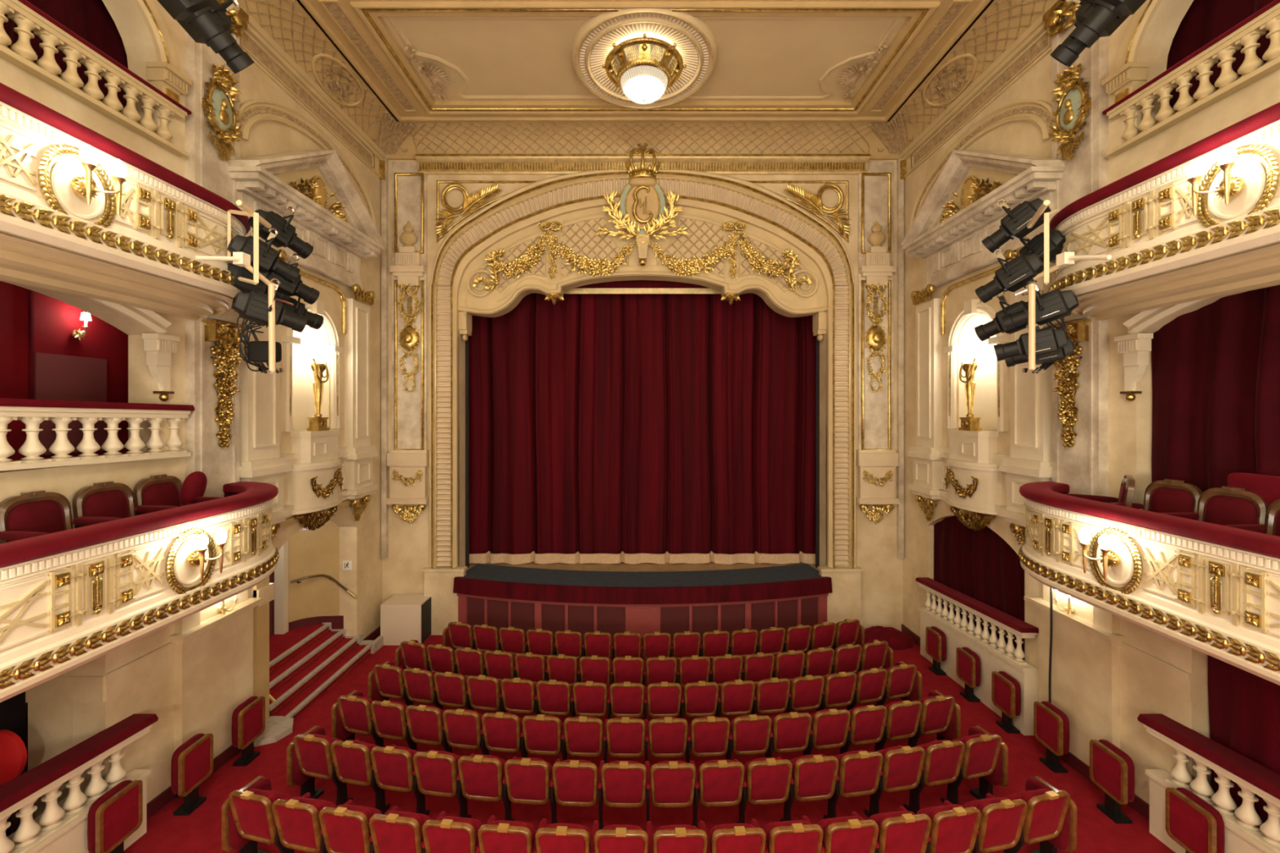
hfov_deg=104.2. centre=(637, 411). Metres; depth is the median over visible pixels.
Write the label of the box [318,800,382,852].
seat
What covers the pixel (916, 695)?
seat
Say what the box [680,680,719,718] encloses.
seat
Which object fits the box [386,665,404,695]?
cushion
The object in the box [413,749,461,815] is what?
seat
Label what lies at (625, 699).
seat
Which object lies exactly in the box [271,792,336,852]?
seat
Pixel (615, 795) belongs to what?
cushion
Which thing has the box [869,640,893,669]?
seat
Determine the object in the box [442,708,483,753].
seat
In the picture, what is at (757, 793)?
cushion
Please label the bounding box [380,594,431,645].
box
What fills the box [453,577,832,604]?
stage front
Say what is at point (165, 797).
baseboard
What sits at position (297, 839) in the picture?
cushion
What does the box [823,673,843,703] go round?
cushion
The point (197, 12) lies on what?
spotlight
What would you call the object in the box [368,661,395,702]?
seat
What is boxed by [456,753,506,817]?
seat
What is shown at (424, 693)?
cushion
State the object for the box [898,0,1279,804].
wall
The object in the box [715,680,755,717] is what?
seat
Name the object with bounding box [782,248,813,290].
gilt acanthus
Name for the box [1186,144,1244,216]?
sconce
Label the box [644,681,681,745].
seat
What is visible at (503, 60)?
ceiling
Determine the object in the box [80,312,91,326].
lampshade
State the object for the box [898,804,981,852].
seat
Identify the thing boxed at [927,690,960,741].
seat
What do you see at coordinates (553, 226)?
pendant
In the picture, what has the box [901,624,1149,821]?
baseboard
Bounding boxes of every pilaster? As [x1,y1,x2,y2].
[386,161,428,504]
[856,161,898,504]
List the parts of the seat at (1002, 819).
armrest, leg, tip seat, frame, panel, number plate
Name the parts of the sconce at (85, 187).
torch arm, flame bulb, torch arm, flame bulb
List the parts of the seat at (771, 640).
panel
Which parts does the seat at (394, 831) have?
leg, armrest, number plate, panel, tip seat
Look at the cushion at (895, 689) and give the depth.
7.48 m
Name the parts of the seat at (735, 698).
leg, tip seat, panel, number plate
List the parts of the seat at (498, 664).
number plate, panel, tip seat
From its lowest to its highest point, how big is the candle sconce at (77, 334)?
0.348 m
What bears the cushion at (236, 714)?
on the seat at (248, 718)
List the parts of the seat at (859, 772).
leg, tip seat, frame, panel, number plate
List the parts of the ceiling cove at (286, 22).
oval moulding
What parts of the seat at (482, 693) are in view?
leg, number plate, panel, tip seat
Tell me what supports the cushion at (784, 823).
on the seat at (795, 836)
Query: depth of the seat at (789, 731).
6.21 m
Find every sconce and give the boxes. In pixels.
[71,144,127,216]
[71,312,91,339]
[187,528,226,581]
[217,595,238,614]
[1053,589,1075,614]
[1078,528,1119,581]
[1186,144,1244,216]
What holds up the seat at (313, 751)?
on the floor at (200, 831)
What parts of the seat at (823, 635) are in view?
leg, panel, frame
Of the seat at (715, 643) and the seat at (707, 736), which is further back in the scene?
the seat at (715, 643)
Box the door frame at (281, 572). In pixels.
[274,540,288,634]
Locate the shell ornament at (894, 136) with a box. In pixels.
[868,111,913,154]
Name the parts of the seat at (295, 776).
wood frame, leg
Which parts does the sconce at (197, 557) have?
torch arm, flame bulb, torch arm, flame bulb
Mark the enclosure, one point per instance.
(785, 613)
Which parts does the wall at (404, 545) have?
edge moulding, edge moulding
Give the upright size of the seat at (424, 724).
0.952 m
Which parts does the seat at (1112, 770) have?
plush panel, wood frame, leg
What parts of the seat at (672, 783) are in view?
leg, armrest, number plate, panel, frame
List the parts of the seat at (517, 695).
leg, number plate, panel, tip seat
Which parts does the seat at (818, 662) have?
panel, number plate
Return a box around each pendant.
[537,221,563,279]
[720,221,747,279]
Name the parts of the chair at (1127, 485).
armrest, frame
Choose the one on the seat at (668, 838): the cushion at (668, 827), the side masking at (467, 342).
the cushion at (668, 827)
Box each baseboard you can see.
[146,626,380,820]
[288,615,343,631]
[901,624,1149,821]
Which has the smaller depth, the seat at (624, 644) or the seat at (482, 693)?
the seat at (482, 693)
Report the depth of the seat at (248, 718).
6.67 m
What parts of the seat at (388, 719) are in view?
leg, number plate, panel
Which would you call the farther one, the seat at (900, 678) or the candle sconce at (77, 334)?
the seat at (900, 678)
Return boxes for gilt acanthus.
[471,248,505,291]
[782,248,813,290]
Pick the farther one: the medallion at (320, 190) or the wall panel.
the medallion at (320, 190)
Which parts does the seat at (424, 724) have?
leg, number plate, panel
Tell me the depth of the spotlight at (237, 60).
5.08 m
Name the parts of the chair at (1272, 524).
armrest, frame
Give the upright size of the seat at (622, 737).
0.952 m
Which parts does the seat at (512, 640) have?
panel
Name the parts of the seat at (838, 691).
leg, panel, number plate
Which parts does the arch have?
spandrel frame, moulding, spandrel frame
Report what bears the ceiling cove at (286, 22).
attached to the wall at (193, 673)
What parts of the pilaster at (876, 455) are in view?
gilt frame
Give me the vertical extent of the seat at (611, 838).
0.952 m
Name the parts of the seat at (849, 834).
armrest, tip seat, frame, panel, number plate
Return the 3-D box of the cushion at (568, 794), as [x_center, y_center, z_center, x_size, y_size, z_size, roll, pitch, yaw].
[-0.657,3.997,5.389,0.406,0.420,0.099,0,0,3]
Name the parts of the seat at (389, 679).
number plate, panel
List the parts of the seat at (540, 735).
leg, number plate, panel, tip seat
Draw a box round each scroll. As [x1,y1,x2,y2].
[287,175,347,222]
[939,175,1002,223]
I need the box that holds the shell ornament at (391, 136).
[372,111,417,153]
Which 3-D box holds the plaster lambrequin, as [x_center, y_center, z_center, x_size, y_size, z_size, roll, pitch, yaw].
[0.120,-3.090,11.155,8.175,3.007,0.489,0,0,0]
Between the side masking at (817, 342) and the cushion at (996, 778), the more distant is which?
the side masking at (817, 342)
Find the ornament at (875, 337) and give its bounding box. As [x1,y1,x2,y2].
[865,283,888,392]
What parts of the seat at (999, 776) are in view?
leg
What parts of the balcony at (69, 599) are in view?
strap panel, velvet rail, strap panel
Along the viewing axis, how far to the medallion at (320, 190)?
8.31 m
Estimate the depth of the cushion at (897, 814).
4.62 m
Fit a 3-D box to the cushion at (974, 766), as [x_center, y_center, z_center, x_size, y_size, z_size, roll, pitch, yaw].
[3.969,4.015,5.836,0.406,0.420,0.099,0,0,-14]
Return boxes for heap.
[864,625,914,649]
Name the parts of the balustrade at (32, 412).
moulding, velvet rail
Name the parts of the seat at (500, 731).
leg, number plate, panel, tip seat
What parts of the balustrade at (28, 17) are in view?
velvet rail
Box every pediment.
[226,150,385,245]
[901,150,1065,245]
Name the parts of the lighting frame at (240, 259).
white arm, ivory frame, stage spotlight, stage spotlight, flood light, stage spotlight, stage spotlight, stage spotlight, stage spotlight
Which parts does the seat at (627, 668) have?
armrest, leg, frame, number plate, panel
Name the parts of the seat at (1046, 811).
armrest, leg, tip seat, frame, panel, number plate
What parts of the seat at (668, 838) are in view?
armrest, panel, frame, number plate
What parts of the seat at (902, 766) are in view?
leg, tip seat, panel, frame, number plate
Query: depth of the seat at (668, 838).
4.38 m
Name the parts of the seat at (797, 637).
leg, panel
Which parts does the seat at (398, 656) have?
wood frame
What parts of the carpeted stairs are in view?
brass rod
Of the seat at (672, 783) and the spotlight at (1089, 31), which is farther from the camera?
the seat at (672, 783)
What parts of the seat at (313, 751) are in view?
leg, number plate, panel, frame, tip seat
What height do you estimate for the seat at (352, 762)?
0.952 m
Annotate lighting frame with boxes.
[194,200,323,373]
[974,197,1111,373]
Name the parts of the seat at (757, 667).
leg, tip seat, panel, number plate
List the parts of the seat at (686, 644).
leg, number plate, panel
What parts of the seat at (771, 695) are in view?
leg, tip seat, panel, number plate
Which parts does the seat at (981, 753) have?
leg, tip seat, frame, panel, number plate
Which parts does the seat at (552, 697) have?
leg, number plate, panel, tip seat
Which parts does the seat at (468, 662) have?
leg, number plate, panel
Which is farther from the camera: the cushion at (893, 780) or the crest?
the crest
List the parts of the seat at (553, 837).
armrest, number plate, frame, panel, tip seat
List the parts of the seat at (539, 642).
panel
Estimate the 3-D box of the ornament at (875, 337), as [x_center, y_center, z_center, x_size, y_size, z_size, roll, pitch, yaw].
[5.247,-1.621,10.875,0.527,2.416,0.150,0,0,0]
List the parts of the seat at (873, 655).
leg, panel, number plate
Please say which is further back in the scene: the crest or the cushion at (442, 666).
the crest
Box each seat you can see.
[87,780,142,852]
[170,733,213,815]
[179,471,207,505]
[221,776,271,852]
[228,788,292,852]
[231,696,265,766]
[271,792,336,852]
[286,725,325,799]
[293,733,343,797]
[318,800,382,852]
[330,739,379,806]
[331,690,364,740]
[337,695,373,742]
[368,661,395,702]
[368,805,431,852]
[370,700,408,747]
[370,744,418,814]
[373,664,404,699]
[395,640,418,669]
[400,640,427,670]
[402,668,435,706]
[405,705,444,751]
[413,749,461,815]
[421,811,482,852]
[426,644,455,674]
[433,671,467,710]
[442,621,456,649]
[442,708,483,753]
[448,621,473,648]
[454,647,484,677]
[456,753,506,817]
[466,675,501,711]
[472,624,499,653]
[475,815,536,852]
[480,711,522,755]
[483,650,515,681]
[497,626,527,655]
[499,677,537,714]
[502,756,551,821]
[513,652,546,684]
[520,714,563,757]
[525,628,555,657]
[532,818,590,852]
[534,680,572,715]
[545,653,578,687]
[549,759,598,824]
[553,630,583,659]
[560,715,603,760]
[570,680,607,717]
[577,655,610,687]
[582,631,611,658]
[589,820,648,852]
[597,760,646,830]
[602,717,645,764]
[606,681,644,719]
[609,656,643,714]
[611,631,640,661]
[640,631,671,684]
[643,656,676,711]
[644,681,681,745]
[644,717,688,791]
[644,760,696,826]
[645,821,707,852]
[669,631,700,661]
[675,655,710,688]
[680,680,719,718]
[684,715,730,763]
[689,760,744,827]
[698,630,729,659]
[699,820,766,852]
[708,653,742,687]
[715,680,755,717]
[725,714,771,759]
[728,628,758,657]
[733,757,792,823]
[740,652,774,684]
[749,677,790,715]
[751,818,823,852]
[755,626,785,655]
[764,711,812,758]
[772,650,805,681]
[777,754,839,822]
[782,624,811,652]
[783,675,824,713]
[802,647,834,677]
[802,815,879,852]
[803,708,850,755]
[804,622,836,653]
[815,671,857,711]
[822,750,883,818]
[831,618,859,649]
[831,644,862,674]
[840,705,887,754]
[844,618,864,645]
[846,668,888,710]
[851,810,931,852]
[855,640,888,674]
[859,745,925,817]
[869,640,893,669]
[875,663,916,706]
[875,700,922,751]
[893,661,921,701]
[897,740,964,814]
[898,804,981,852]
[907,695,955,747]
[925,626,946,675]
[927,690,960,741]
[933,733,1001,804]
[943,796,1027,852]
[955,647,981,702]
[968,725,1008,799]
[986,788,1070,852]
[991,671,1021,733]
[1025,776,1076,852]
[1033,701,1069,773]
[1089,739,1134,823]
[1164,787,1224,852]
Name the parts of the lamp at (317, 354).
flame globe, gilt scroll arm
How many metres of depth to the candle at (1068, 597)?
6.57 m
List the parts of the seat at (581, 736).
armrest, leg, number plate, panel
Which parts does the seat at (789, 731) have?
leg, tip seat, panel, number plate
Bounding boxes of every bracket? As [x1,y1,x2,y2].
[142,333,180,401]
[391,504,425,524]
[859,504,893,523]
[1114,333,1153,401]
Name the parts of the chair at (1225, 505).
frame, armrest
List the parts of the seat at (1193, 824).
plush panel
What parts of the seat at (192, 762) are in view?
leg, wood frame, plush panel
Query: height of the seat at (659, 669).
0.952 m
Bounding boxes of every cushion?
[6,500,65,542]
[83,489,129,526]
[142,481,180,513]
[170,733,204,794]
[231,696,257,747]
[248,788,278,837]
[290,796,323,846]
[292,726,325,786]
[309,733,333,773]
[335,804,371,852]
[346,740,372,781]
[352,695,372,730]
[384,745,414,786]
[384,810,422,844]
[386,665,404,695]
[386,701,407,736]
[410,642,427,669]
[416,669,435,699]
[420,705,443,740]
[426,750,457,791]
[435,816,475,844]
[437,645,455,672]
[446,629,455,649]
[447,673,466,703]
[455,709,480,745]
[457,624,473,647]
[465,648,484,675]
[469,754,502,796]
[478,676,499,706]
[489,820,529,830]
[493,712,516,748]
[515,757,544,799]
[533,715,555,751]
[545,823,585,830]
[562,760,591,801]
[574,716,595,752]
[602,825,641,830]
[609,760,638,802]
[616,717,637,753]
[629,177,656,186]
[655,717,676,753]
[657,760,687,802]
[659,825,697,830]
[697,716,719,752]
[704,760,733,801]
[715,823,755,831]
[737,715,759,751]
[751,757,781,799]
[770,820,810,831]
[773,712,799,748]
[791,676,812,706]
[794,754,826,796]
[804,648,823,675]
[812,709,837,745]
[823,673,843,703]
[824,816,864,850]
[833,645,851,672]
[838,750,869,791]
[849,705,872,740]
[855,669,874,699]
[861,642,877,669]
[877,810,915,850]
[881,745,911,786]
[885,665,903,695]
[885,701,906,736]
[920,695,939,730]
[922,740,948,781]
[928,804,964,852]
[930,626,946,661]
[960,733,986,773]
[962,647,981,686]
[968,726,1002,786]
[976,796,1008,846]
[998,671,1021,715]
[1020,788,1050,837]
[1040,701,1069,753]
[1097,739,1134,802]
[1117,482,1125,502]
[1148,487,1193,512]
[1203,495,1257,525]
[1273,510,1279,536]
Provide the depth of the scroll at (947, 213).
8.11 m
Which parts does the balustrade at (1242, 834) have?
velvet rail, moulding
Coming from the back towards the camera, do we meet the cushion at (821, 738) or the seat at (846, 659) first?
the seat at (846, 659)
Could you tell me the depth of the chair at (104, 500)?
5.12 m
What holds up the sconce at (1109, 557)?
attached to the balcony at (1211, 589)
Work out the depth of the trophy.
10.88 m
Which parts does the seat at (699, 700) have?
leg, armrest, panel, number plate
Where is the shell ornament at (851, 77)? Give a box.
[837,44,888,100]
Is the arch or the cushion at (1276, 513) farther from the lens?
the arch
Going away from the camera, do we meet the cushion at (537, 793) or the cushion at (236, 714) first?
the cushion at (537, 793)
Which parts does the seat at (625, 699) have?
armrest, leg, number plate, panel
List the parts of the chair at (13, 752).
leg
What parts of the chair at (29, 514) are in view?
armrest, frame, armrest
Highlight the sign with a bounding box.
[342,560,352,569]
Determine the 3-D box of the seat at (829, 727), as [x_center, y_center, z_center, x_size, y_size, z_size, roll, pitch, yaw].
[2.404,4.220,6.445,0.533,0.952,0.494,0,0,-9]
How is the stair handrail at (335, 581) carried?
attached to the wall at (316, 552)
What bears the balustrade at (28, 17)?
on the wall at (193, 673)
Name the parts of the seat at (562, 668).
leg, number plate, panel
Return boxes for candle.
[1054,589,1057,599]
[1067,595,1070,604]
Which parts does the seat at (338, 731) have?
plush panel, leg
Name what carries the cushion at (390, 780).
on the seat at (393, 768)
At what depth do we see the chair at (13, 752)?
4.91 m
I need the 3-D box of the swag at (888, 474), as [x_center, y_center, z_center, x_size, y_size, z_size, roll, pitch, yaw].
[5.221,1.443,10.791,0.688,0.372,0.100,0,0,0]
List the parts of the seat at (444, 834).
armrest, number plate, panel, tip seat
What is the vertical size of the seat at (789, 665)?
0.952 m
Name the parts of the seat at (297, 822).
leg, number plate, armrest, panel, frame, tip seat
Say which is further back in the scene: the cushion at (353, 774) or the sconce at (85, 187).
the cushion at (353, 774)
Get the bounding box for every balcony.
[0,82,250,320]
[0,481,279,702]
[1017,481,1279,685]
[1048,102,1279,320]
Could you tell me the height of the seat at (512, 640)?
0.952 m
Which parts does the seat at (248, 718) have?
leg, wood frame, plush panel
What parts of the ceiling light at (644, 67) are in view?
lamp shade, lamp shade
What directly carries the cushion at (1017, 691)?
on the seat at (1006, 690)
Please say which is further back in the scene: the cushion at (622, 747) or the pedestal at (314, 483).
the pedestal at (314, 483)
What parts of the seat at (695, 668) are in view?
leg, armrest, panel, number plate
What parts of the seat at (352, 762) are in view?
leg, number plate, panel, frame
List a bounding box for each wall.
[0,0,386,844]
[0,280,128,836]
[25,670,104,819]
[253,518,339,720]
[381,155,903,631]
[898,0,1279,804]
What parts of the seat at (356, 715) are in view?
number plate, panel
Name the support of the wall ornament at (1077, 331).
attached to the wall at (1108, 670)
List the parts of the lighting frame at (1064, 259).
stage spotlight, stage spotlight, stage spotlight, stage spotlight, stage spotlight, stage spotlight, stage spotlight, ivory frame, white arm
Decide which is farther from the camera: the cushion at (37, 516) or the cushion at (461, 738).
the cushion at (461, 738)
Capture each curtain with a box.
[3,0,128,111]
[469,293,815,564]
[933,515,1024,661]
[1151,284,1279,493]
[1166,0,1274,112]
[1207,654,1279,828]
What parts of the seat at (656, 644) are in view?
leg, armrest, panel, frame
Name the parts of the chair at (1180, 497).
armrest, frame, armrest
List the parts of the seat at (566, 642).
leg, panel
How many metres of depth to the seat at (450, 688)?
7.25 m
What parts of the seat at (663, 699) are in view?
leg, armrest, number plate, panel, frame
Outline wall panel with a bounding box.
[33,352,106,455]
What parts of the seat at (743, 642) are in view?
tip seat, panel, number plate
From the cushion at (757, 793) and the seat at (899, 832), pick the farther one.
the cushion at (757, 793)
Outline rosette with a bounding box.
[572,8,716,108]
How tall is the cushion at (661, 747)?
0.420 m
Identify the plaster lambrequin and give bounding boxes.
[457,204,827,341]
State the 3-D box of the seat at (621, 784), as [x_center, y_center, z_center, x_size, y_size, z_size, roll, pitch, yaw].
[-0.163,4.180,5.455,0.533,0.952,0.494,0,0,1]
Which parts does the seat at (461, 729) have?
leg, number plate, panel, tip seat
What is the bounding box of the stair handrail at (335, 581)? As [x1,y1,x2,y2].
[289,574,356,598]
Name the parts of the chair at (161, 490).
armrest, frame, armrest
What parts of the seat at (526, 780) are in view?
leg, armrest, number plate, panel, frame, tip seat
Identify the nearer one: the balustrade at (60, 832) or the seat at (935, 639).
the balustrade at (60, 832)
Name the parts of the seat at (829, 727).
leg, tip seat, frame, panel, number plate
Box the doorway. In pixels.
[269,571,274,636]
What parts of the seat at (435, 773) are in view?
leg, number plate, panel, frame, tip seat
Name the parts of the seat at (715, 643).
leg, tip seat, panel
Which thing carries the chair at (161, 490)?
on the floor
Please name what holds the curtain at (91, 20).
hanging from the wall
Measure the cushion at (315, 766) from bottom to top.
0.420 m
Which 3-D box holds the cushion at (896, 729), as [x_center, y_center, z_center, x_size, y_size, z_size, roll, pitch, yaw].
[3.459,4.044,6.559,0.406,0.420,0.099,0,0,-13]
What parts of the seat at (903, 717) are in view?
leg, frame, panel, number plate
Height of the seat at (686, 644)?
0.952 m
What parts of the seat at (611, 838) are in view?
armrest, number plate, panel, frame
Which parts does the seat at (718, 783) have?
armrest, leg, tip seat, frame, number plate, panel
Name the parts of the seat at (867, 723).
leg, frame, panel, number plate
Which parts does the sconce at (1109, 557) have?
flame bulb, torch arm, torch arm, flame bulb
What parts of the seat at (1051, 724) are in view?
plush panel, wood frame, leg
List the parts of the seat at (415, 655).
number plate, panel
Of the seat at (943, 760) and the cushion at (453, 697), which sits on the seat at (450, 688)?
the cushion at (453, 697)
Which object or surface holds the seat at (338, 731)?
on the floor at (200, 831)
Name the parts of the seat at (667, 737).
leg, armrest, panel, frame, number plate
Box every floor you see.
[124,635,1175,852]
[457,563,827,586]
[466,551,818,571]
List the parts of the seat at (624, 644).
armrest, leg, panel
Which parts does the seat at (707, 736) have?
armrest, leg, tip seat, number plate, panel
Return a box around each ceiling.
[279,497,364,528]
[297,0,994,121]
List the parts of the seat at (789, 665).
panel, number plate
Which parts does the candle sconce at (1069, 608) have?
brass arm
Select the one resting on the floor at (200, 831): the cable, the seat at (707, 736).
the seat at (707, 736)
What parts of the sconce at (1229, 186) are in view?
flame bulb, torch arm, torch arm, flame bulb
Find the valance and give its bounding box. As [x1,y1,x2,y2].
[538,280,720,293]
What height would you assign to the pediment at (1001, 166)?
1.156 m
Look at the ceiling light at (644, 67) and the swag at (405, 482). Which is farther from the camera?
the swag at (405, 482)
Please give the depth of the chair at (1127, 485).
5.67 m
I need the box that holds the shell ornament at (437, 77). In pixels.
[404,44,449,100]
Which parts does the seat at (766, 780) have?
armrest, leg, tip seat, frame, panel, number plate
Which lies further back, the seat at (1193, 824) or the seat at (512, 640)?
the seat at (512, 640)
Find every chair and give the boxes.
[0,490,117,543]
[0,729,26,834]
[72,481,176,528]
[133,474,222,515]
[1064,474,1134,507]
[1111,479,1202,519]
[1159,486,1268,533]
[1224,498,1279,536]
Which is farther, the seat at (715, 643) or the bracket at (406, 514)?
the bracket at (406, 514)
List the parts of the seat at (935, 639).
plush panel, wood frame, leg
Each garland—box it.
[492,230,635,278]
[648,230,791,278]
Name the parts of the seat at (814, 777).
armrest, leg, tip seat, frame, panel, number plate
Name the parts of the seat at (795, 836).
armrest, tip seat, frame, panel, number plate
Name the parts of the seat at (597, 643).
number plate, panel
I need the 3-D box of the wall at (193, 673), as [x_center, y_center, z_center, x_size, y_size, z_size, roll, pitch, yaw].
[-5.570,-0.455,4.250,1.000,11.450,14.500,0,0,0]
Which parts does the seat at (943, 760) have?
leg, tip seat, frame, panel, number plate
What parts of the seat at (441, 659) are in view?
number plate, panel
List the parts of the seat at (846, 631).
leg, panel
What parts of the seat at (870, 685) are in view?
leg, panel, frame, number plate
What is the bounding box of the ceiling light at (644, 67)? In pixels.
[601,33,686,104]
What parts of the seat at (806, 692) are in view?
leg, panel, number plate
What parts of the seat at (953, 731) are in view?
leg, plush panel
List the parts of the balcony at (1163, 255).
strap panel, velvet rail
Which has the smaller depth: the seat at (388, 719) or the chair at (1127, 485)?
the chair at (1127, 485)
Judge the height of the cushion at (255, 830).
0.420 m
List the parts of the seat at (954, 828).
armrest, leg, tip seat, frame, panel, number plate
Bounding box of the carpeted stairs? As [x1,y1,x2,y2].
[253,622,383,746]
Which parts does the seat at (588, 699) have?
armrest, leg, number plate, panel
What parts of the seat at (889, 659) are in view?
wood frame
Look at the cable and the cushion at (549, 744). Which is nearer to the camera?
the cushion at (549, 744)
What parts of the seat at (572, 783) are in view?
leg, armrest, number plate, panel, frame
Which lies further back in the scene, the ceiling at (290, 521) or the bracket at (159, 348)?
the ceiling at (290, 521)
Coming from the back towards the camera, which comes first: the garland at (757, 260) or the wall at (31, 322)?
the garland at (757, 260)
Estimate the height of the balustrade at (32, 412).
0.693 m
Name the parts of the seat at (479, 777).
leg, armrest, number plate, panel, frame, tip seat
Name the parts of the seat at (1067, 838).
leg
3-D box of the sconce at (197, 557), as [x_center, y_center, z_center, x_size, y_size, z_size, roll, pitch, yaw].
[-4.291,1.415,4.950,0.218,0.470,0.320,0,0,0]
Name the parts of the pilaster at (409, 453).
gilt frame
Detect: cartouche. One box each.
[201,63,243,161]
[1048,62,1091,162]
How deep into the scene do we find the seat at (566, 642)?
8.77 m
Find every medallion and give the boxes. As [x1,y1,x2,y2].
[310,178,326,207]
[961,178,978,207]
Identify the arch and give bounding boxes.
[422,168,863,635]
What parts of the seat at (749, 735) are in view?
leg, armrest, tip seat, panel, number plate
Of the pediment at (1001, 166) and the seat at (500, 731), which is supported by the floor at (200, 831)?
the seat at (500, 731)
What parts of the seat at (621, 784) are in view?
leg, armrest, number plate, frame, panel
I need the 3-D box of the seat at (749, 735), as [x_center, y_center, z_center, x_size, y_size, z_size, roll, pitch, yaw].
[1.381,4.215,6.325,0.533,0.952,0.494,0,0,-5]
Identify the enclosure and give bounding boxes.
[457,593,828,648]
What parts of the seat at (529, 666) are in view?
number plate, panel, tip seat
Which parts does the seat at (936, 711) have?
leg, frame, panel, number plate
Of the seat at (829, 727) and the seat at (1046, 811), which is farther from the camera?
the seat at (829, 727)
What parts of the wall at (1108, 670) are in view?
gilt frame, frieze moulding, dado moulding, sconce panel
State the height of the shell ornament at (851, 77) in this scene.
0.114 m
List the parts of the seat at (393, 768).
leg, number plate, panel, frame, tip seat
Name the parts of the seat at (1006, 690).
plush panel, wood frame, leg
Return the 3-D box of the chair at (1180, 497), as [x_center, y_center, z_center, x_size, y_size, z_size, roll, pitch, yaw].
[5.478,1.240,5.299,0.616,1.020,0.619,0,0,-7]
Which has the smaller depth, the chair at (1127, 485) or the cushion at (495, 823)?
the cushion at (495, 823)
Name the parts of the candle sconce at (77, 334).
brass arm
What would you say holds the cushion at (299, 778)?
on the seat at (295, 776)
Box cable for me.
[1048,587,1053,703]
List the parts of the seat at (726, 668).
leg, tip seat, panel, number plate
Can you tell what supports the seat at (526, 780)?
on the floor at (200, 831)
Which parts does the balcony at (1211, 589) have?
strap panel, velvet rail, strap panel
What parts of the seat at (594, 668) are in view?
leg, number plate, panel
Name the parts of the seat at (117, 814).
leg, plush panel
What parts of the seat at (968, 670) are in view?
plush panel, wood frame, leg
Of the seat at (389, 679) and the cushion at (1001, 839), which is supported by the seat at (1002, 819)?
the cushion at (1001, 839)
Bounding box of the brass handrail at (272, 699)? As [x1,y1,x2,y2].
[268,693,275,702]
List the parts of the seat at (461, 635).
panel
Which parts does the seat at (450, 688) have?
leg, number plate, panel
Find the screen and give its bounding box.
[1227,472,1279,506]
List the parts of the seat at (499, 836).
armrest, number plate, panel, frame, tip seat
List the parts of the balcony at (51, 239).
velvet rail, strap panel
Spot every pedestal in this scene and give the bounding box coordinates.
[287,429,343,530]
[943,429,1001,530]
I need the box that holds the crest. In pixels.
[595,142,689,266]
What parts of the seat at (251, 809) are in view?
number plate, leg, panel, frame, tip seat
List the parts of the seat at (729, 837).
armrest, tip seat, panel, frame, number plate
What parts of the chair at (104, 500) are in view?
armrest, frame, armrest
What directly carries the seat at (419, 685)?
on the floor at (200, 831)
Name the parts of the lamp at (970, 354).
gilt scroll arm, flame globe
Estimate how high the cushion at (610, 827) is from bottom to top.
0.420 m
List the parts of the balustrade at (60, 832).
moulding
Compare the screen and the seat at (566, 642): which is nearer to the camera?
the screen
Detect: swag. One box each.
[391,469,422,486]
[862,469,893,486]
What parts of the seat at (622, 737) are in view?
leg, armrest, number plate, panel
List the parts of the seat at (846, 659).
panel, number plate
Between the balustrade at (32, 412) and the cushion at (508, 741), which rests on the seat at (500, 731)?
the cushion at (508, 741)
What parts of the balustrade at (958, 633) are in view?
velvet rail, moulding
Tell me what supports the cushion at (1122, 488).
on the chair at (1127, 485)
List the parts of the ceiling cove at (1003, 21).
oval moulding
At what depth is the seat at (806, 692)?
7.15 m
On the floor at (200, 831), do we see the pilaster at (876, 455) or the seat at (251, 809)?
the seat at (251, 809)
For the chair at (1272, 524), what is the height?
1.020 m
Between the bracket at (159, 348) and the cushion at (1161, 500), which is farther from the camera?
the bracket at (159, 348)
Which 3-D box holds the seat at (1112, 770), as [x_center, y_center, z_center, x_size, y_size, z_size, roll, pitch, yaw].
[5.518,4.279,5.760,0.185,0.795,0.420,0,0,0]
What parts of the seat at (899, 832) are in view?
armrest, tip seat, frame, panel, number plate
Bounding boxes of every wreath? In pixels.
[434,182,502,237]
[782,182,850,237]
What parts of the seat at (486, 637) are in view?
leg, panel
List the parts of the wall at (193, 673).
sconce panel, dado moulding, frieze moulding, gilt frame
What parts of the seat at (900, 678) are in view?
leg, frame, panel, number plate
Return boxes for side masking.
[465,335,469,567]
[815,335,819,568]
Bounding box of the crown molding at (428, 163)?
[414,153,871,174]
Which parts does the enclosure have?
panel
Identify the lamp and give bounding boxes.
[306,337,328,431]
[958,337,982,431]
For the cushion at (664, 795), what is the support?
on the seat at (672, 783)
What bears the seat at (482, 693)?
on the floor at (200, 831)
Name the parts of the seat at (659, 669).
leg, armrest, frame, number plate, panel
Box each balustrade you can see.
[0,0,191,156]
[0,398,195,471]
[0,714,158,852]
[915,577,1039,735]
[1102,0,1279,156]
[1137,714,1279,852]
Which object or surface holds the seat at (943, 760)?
on the floor at (200, 831)
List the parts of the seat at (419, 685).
leg, number plate, panel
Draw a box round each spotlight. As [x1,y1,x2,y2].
[157,0,236,53]
[176,0,254,74]
[1049,0,1129,66]
[1068,0,1146,48]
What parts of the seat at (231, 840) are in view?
leg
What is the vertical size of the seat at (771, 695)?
0.952 m
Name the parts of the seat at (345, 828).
leg, armrest, number plate, panel, tip seat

